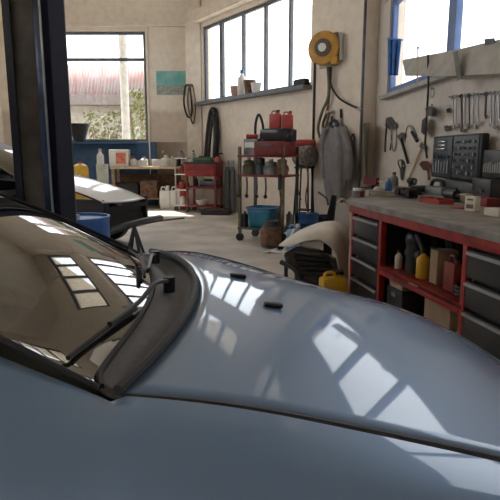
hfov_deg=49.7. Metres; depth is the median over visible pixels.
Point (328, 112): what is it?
hoses
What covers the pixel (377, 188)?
bottle
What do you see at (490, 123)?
spanner
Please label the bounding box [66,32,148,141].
window
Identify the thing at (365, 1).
pipe
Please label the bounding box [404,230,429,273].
bottle
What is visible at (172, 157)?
bottle
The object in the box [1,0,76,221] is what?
lift post
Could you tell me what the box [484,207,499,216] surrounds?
carton
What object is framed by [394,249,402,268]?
bottle
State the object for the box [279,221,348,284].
fender
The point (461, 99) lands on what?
spanner
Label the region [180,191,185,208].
can
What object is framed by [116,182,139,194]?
crate
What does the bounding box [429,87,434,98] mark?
ring
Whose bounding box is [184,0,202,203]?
pillar corner
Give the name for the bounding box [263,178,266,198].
tool
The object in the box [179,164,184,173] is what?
bottle
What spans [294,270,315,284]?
grille
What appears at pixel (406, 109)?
wall
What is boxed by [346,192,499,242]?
countertop
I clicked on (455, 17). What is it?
window
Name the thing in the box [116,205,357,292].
floor
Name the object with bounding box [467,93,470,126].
spanner
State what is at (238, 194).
tool
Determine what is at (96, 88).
outbuilding
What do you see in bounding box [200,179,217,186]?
case
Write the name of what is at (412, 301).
toolbox
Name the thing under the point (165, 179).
workbench
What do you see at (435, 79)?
window sill
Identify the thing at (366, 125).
pipe
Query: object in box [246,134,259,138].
tool
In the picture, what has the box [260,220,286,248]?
barrel
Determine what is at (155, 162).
carton
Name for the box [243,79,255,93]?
pot
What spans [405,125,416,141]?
wire loop
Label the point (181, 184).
bottle
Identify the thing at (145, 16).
pipe
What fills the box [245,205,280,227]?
tub
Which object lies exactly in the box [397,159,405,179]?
pruning shears
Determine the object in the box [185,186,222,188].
shelf
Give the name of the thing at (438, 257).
carton
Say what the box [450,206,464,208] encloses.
box
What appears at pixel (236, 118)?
wall
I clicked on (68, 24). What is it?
trim
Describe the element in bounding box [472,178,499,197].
case
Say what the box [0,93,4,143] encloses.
wall
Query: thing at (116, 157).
carton
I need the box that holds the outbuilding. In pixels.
[68,65,145,138]
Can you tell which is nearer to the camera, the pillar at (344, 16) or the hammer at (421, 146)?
the hammer at (421, 146)
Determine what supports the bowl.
on the tool cart at (215, 169)
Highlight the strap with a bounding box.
[421,55,431,158]
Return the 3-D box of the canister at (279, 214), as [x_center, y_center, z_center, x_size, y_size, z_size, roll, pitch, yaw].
[0.433,-0.423,8.012,0.098,0.240,0.100,6,12,29]
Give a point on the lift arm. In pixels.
(134, 233)
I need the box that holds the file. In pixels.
[409,126,418,142]
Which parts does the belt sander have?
handle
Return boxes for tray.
[184,162,223,163]
[369,189,402,195]
[419,197,453,204]
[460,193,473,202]
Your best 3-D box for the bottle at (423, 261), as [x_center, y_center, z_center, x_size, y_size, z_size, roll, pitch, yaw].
[1.270,0.099,3.958,0.100,0.215,0.100,0,10,0]
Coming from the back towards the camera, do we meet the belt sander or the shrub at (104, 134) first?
the shrub at (104, 134)
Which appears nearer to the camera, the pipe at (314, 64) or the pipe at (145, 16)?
the pipe at (314, 64)
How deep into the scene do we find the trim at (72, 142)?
13.46 m
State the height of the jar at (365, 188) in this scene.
0.090 m
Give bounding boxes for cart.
[174,158,192,209]
[184,162,223,211]
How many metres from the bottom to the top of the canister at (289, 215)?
0.240 m
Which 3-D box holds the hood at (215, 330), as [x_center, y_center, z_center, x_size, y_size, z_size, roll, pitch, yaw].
[0.343,0.349,1.614,1.512,0.551,1.345,0,10,0]
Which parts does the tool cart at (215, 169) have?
leg, leg, drawer, drawer, leg, leg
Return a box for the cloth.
[387,38,402,75]
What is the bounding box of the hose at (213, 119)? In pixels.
[204,107,219,157]
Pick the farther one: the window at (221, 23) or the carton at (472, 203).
the window at (221, 23)
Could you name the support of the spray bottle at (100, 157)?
in the bin
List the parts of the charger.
dial plate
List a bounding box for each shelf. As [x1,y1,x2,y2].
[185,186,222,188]
[186,204,223,207]
[378,265,460,308]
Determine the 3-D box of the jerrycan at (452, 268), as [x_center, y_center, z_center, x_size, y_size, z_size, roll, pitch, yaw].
[1.347,0.151,3.574,0.078,0.250,0.130,-2,10,-11]
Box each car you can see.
[0,142,163,239]
[0,192,499,499]
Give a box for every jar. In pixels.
[353,188,360,197]
[360,188,364,196]
[361,187,368,195]
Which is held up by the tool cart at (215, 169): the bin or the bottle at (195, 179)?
the bottle at (195, 179)
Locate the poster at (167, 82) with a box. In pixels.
[156,71,185,94]
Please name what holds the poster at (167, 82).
attached to the wall at (166, 45)
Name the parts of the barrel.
tank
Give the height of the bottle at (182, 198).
0.240 m
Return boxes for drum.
[77,212,109,236]
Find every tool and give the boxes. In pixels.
[237,177,239,197]
[245,177,247,197]
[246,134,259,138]
[255,177,257,197]
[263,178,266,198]
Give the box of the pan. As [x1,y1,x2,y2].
[201,208,231,215]
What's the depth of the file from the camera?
6.68 m
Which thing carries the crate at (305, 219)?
on the floor
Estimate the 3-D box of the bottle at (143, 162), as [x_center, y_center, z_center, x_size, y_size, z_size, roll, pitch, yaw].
[-2.595,-2.173,13.225,0.200,0.240,0.200,0,10,0]
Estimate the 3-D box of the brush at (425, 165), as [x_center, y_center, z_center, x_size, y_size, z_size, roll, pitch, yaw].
[2.047,-0.934,6.333,0.050,0.223,0.539,0,10,-2]
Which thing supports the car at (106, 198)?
on the floor
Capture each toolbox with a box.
[260,128,296,141]
[387,285,424,315]
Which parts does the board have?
slat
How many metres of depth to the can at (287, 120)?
7.89 m
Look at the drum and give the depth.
4.31 m
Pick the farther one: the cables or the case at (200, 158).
the case at (200, 158)
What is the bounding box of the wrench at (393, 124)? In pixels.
[390,121,396,151]
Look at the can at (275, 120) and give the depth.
7.94 m
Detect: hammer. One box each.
[397,132,408,163]
[408,142,423,177]
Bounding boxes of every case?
[193,156,213,161]
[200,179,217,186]
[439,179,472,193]
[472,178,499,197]
[482,150,499,178]
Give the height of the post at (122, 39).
6.750 m
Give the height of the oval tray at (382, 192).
0.053 m
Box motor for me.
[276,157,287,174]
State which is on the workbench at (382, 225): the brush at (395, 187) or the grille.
the brush at (395, 187)
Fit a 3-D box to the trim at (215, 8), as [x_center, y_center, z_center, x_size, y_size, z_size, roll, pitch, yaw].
[-0.092,-5.243,11.105,0.200,0.260,4.521,-7,12,-32]
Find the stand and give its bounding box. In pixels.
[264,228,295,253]
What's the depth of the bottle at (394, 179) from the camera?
6.23 m
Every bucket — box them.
[71,123,89,141]
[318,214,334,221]
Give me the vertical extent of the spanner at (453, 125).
0.349 m
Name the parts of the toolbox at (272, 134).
lid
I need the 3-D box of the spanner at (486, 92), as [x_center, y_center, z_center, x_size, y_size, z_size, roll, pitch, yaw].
[2.105,-1.290,4.816,0.022,0.244,0.106,0,10,0]
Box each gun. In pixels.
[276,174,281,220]
[407,178,417,186]
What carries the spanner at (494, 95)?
hanging from the rail
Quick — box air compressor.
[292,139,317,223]
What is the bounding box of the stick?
[417,46,418,81]
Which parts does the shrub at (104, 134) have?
stem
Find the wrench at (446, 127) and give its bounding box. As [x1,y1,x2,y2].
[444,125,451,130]
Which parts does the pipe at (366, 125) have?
plate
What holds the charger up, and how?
on the trolley
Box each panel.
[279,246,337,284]
[334,198,348,276]
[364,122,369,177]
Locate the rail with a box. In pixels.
[448,92,498,99]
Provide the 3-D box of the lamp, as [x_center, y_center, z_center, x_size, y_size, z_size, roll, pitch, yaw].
[1.804,-0.484,4.801,0.174,0.094,0.331,-2,10,-11]
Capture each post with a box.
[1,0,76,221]
[118,35,129,138]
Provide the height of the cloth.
0.600 m
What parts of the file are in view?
handle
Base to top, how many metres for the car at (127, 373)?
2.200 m
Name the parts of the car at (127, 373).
screen trim, screen trim, blade, blade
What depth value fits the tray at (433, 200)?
4.55 m
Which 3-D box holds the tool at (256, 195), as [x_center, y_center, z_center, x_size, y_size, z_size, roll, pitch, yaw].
[0.095,-0.922,8.018,0.061,0.314,0.034,6,12,29]
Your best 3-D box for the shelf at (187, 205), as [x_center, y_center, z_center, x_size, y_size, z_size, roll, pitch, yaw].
[-1.034,-1.014,12.360,0.749,0.040,0.450,3,11,18]
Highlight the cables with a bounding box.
[254,113,263,133]
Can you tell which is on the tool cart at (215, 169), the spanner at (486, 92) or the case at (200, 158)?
the case at (200, 158)
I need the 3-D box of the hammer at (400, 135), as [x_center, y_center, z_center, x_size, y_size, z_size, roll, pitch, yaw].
[2.016,-1.360,7.183,0.038,0.415,0.612,0,10,-2]
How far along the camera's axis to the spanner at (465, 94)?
5.24 m
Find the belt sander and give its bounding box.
[423,178,445,196]
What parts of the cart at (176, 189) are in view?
post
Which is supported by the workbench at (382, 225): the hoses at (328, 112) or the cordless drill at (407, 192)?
the cordless drill at (407, 192)
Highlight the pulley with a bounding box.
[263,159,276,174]
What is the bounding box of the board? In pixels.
[402,39,499,80]
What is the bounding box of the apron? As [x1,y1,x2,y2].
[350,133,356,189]
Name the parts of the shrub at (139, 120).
stem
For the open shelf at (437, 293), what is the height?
0.024 m
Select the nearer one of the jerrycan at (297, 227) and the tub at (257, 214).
the jerrycan at (297, 227)
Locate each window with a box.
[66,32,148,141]
[204,0,310,100]
[388,0,463,92]
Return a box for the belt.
[183,84,195,123]
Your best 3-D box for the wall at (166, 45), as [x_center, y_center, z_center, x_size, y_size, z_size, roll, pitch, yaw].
[-3.670,-4.817,13.380,5.060,7.400,0.250,0,10,0]
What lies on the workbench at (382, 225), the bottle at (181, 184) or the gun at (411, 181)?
the gun at (411, 181)
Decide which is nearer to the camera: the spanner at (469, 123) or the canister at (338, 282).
the canister at (338, 282)
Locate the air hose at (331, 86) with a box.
[329,67,361,111]
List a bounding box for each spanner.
[451,95,454,128]
[454,94,458,126]
[459,94,462,131]
[463,93,466,128]
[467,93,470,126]
[471,93,475,127]
[476,92,479,124]
[484,91,487,118]
[488,91,492,126]
[492,91,495,128]
[496,90,499,122]
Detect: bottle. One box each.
[97,149,103,163]
[130,157,136,165]
[140,156,147,165]
[170,156,173,165]
[178,151,183,157]
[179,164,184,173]
[179,180,184,188]
[179,194,184,204]
[191,150,195,161]
[194,177,197,185]
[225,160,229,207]
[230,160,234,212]
[373,185,380,190]
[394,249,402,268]
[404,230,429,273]
[415,249,429,278]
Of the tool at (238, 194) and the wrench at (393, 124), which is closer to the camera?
the wrench at (393, 124)
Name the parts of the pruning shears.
blade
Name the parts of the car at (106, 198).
door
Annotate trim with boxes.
[1,22,184,26]
[72,142,137,143]
[73,142,157,204]
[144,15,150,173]
[192,0,253,22]
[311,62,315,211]
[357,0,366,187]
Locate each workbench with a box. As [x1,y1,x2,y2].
[110,166,185,203]
[346,192,499,358]
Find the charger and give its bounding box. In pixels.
[244,139,259,154]
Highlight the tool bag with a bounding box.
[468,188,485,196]
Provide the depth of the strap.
5.96 m
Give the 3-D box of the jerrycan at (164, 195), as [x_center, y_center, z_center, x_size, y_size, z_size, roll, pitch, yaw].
[-2.030,-1.260,12.933,0.260,0.560,0.156,0,10,0]
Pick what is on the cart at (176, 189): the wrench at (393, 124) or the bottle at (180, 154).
the bottle at (180, 154)
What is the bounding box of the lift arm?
[127,217,183,252]
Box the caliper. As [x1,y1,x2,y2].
[384,117,392,151]
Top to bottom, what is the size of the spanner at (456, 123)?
0.327 m
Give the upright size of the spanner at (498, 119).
0.276 m
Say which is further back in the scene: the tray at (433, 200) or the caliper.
the caliper
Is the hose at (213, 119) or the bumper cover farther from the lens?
the hose at (213, 119)
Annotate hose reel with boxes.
[308,31,343,68]
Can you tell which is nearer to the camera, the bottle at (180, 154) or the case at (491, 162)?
the case at (491, 162)
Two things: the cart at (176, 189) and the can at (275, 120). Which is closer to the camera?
the can at (275, 120)
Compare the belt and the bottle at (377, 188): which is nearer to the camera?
the bottle at (377, 188)
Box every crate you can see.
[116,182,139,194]
[139,180,159,197]
[297,212,318,241]
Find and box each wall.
[0,0,187,204]
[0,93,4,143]
[200,0,314,221]
[373,0,499,188]
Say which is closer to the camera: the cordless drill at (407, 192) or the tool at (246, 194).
the cordless drill at (407, 192)
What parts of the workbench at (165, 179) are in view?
leg, leg, panel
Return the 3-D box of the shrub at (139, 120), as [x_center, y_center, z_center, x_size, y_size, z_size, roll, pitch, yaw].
[-3.626,-3.419,17.678,1.158,3.616,1.181,0,10,0]
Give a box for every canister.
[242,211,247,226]
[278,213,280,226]
[286,211,292,226]
[319,269,346,292]
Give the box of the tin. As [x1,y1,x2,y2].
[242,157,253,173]
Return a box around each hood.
[74,174,145,203]
[113,248,499,455]
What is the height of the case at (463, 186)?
0.163 m
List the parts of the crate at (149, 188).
lid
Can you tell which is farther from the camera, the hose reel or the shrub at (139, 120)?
the shrub at (139, 120)
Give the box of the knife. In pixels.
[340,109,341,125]
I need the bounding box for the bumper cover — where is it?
[76,198,142,225]
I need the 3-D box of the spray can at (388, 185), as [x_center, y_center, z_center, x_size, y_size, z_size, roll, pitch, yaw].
[1.395,-0.644,5.433,0.072,0.160,0.072,0,10,0]
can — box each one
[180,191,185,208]
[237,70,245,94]
[269,110,281,127]
[282,111,292,128]
[385,178,391,190]
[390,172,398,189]
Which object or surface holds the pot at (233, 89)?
on the window sill at (302, 87)
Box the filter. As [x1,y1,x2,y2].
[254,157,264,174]
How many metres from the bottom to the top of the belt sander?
0.175 m
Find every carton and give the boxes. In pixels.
[109,150,130,165]
[152,159,160,165]
[409,282,470,332]
[429,248,458,284]
[464,195,480,211]
[480,197,499,206]
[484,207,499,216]
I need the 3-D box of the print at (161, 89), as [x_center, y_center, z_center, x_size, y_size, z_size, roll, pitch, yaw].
[-1.954,-3.969,13.393,0.708,0.220,0.004,0,10,0]
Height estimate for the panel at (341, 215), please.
1.007 m
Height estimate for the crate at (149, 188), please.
0.425 m
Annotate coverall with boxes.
[319,118,352,204]
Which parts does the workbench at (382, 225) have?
post, handle, drawer, handle, drawer, handle, drawer, handle, drawer, post, rail, cable coil, post, handle, drawer, handle, drawer, drawer, handle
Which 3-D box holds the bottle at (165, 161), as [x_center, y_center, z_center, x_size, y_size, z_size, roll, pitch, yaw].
[-2.056,-2.188,13.222,0.260,0.270,0.260,0,10,0]
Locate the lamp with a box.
[443,189,462,201]
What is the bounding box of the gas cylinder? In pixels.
[74,161,89,198]
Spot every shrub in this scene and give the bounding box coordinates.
[80,110,121,138]
[120,88,145,138]
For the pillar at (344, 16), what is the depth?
8.60 m
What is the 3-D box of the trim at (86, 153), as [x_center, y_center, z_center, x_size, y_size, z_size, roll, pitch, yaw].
[-3.689,-1.935,13.745,2.655,1.598,0.060,0,10,0]
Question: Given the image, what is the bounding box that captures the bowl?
[195,199,208,204]
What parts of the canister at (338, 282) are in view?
handle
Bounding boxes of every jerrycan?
[159,186,170,208]
[170,186,180,208]
[286,224,301,250]
[443,254,461,292]
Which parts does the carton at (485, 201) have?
lid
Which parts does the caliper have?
handle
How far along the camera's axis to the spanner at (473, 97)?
5.07 m
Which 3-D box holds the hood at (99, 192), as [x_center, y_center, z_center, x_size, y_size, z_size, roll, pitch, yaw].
[-2.231,-0.858,7.543,1.375,0.391,1.320,3,11,15]
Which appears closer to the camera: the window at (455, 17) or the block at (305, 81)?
the window at (455, 17)
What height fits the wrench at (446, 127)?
0.062 m
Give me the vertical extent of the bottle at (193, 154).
0.260 m
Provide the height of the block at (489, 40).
0.098 m
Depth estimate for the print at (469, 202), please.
3.97 m
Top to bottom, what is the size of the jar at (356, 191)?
0.090 m
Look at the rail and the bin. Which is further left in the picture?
the bin
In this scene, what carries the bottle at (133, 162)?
on the workbench at (165, 179)
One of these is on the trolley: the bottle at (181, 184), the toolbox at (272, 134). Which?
the toolbox at (272, 134)
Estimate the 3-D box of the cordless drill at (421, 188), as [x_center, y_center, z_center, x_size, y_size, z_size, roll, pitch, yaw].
[1.767,-0.613,5.522,0.250,0.086,0.228,3,11,17]
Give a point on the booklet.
(399, 287)
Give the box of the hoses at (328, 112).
[317,67,333,138]
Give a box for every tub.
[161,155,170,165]
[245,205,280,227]
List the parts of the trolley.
post, post, shelf, shelf, shelf, drawer, post, post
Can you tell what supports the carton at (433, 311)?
on the workbench at (382, 225)
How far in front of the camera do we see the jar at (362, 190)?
5.20 m
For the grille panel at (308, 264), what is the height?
0.424 m
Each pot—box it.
[230,86,236,95]
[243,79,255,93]
[251,82,261,92]
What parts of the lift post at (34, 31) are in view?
carriage rail, plate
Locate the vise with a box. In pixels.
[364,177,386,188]
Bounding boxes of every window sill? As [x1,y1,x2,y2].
[194,84,311,105]
[378,76,455,99]
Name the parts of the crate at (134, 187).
lid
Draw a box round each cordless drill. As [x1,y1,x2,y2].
[394,188,417,197]
[410,185,425,194]
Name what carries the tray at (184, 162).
on the tool cart at (215, 169)
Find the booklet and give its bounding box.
[390,282,411,290]
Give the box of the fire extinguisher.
[213,153,222,207]
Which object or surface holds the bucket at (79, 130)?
on the trim at (72, 142)
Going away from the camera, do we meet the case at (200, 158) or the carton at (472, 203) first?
the carton at (472, 203)
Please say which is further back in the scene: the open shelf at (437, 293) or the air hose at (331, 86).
the air hose at (331, 86)
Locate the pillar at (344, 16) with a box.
[313,0,405,234]
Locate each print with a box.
[157,85,185,94]
[466,199,472,208]
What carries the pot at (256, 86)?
on the window sill at (302, 87)
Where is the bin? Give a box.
[96,164,108,183]
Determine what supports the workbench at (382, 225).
on the floor
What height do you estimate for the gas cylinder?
1.169 m
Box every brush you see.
[394,186,409,189]
[416,161,430,179]
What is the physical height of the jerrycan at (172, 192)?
0.560 m
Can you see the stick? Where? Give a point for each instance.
(417, 46)
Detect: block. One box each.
[293,78,308,85]
[484,38,494,44]
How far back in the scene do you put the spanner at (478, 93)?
4.96 m
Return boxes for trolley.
[236,141,299,241]
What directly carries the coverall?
hanging from the pillar at (344, 16)
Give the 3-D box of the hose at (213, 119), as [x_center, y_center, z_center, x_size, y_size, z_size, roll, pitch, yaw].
[-0.937,-2.793,12.860,0.199,1.197,0.716,-7,12,-32]
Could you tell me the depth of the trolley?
8.00 m
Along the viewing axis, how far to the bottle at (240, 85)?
11.61 m

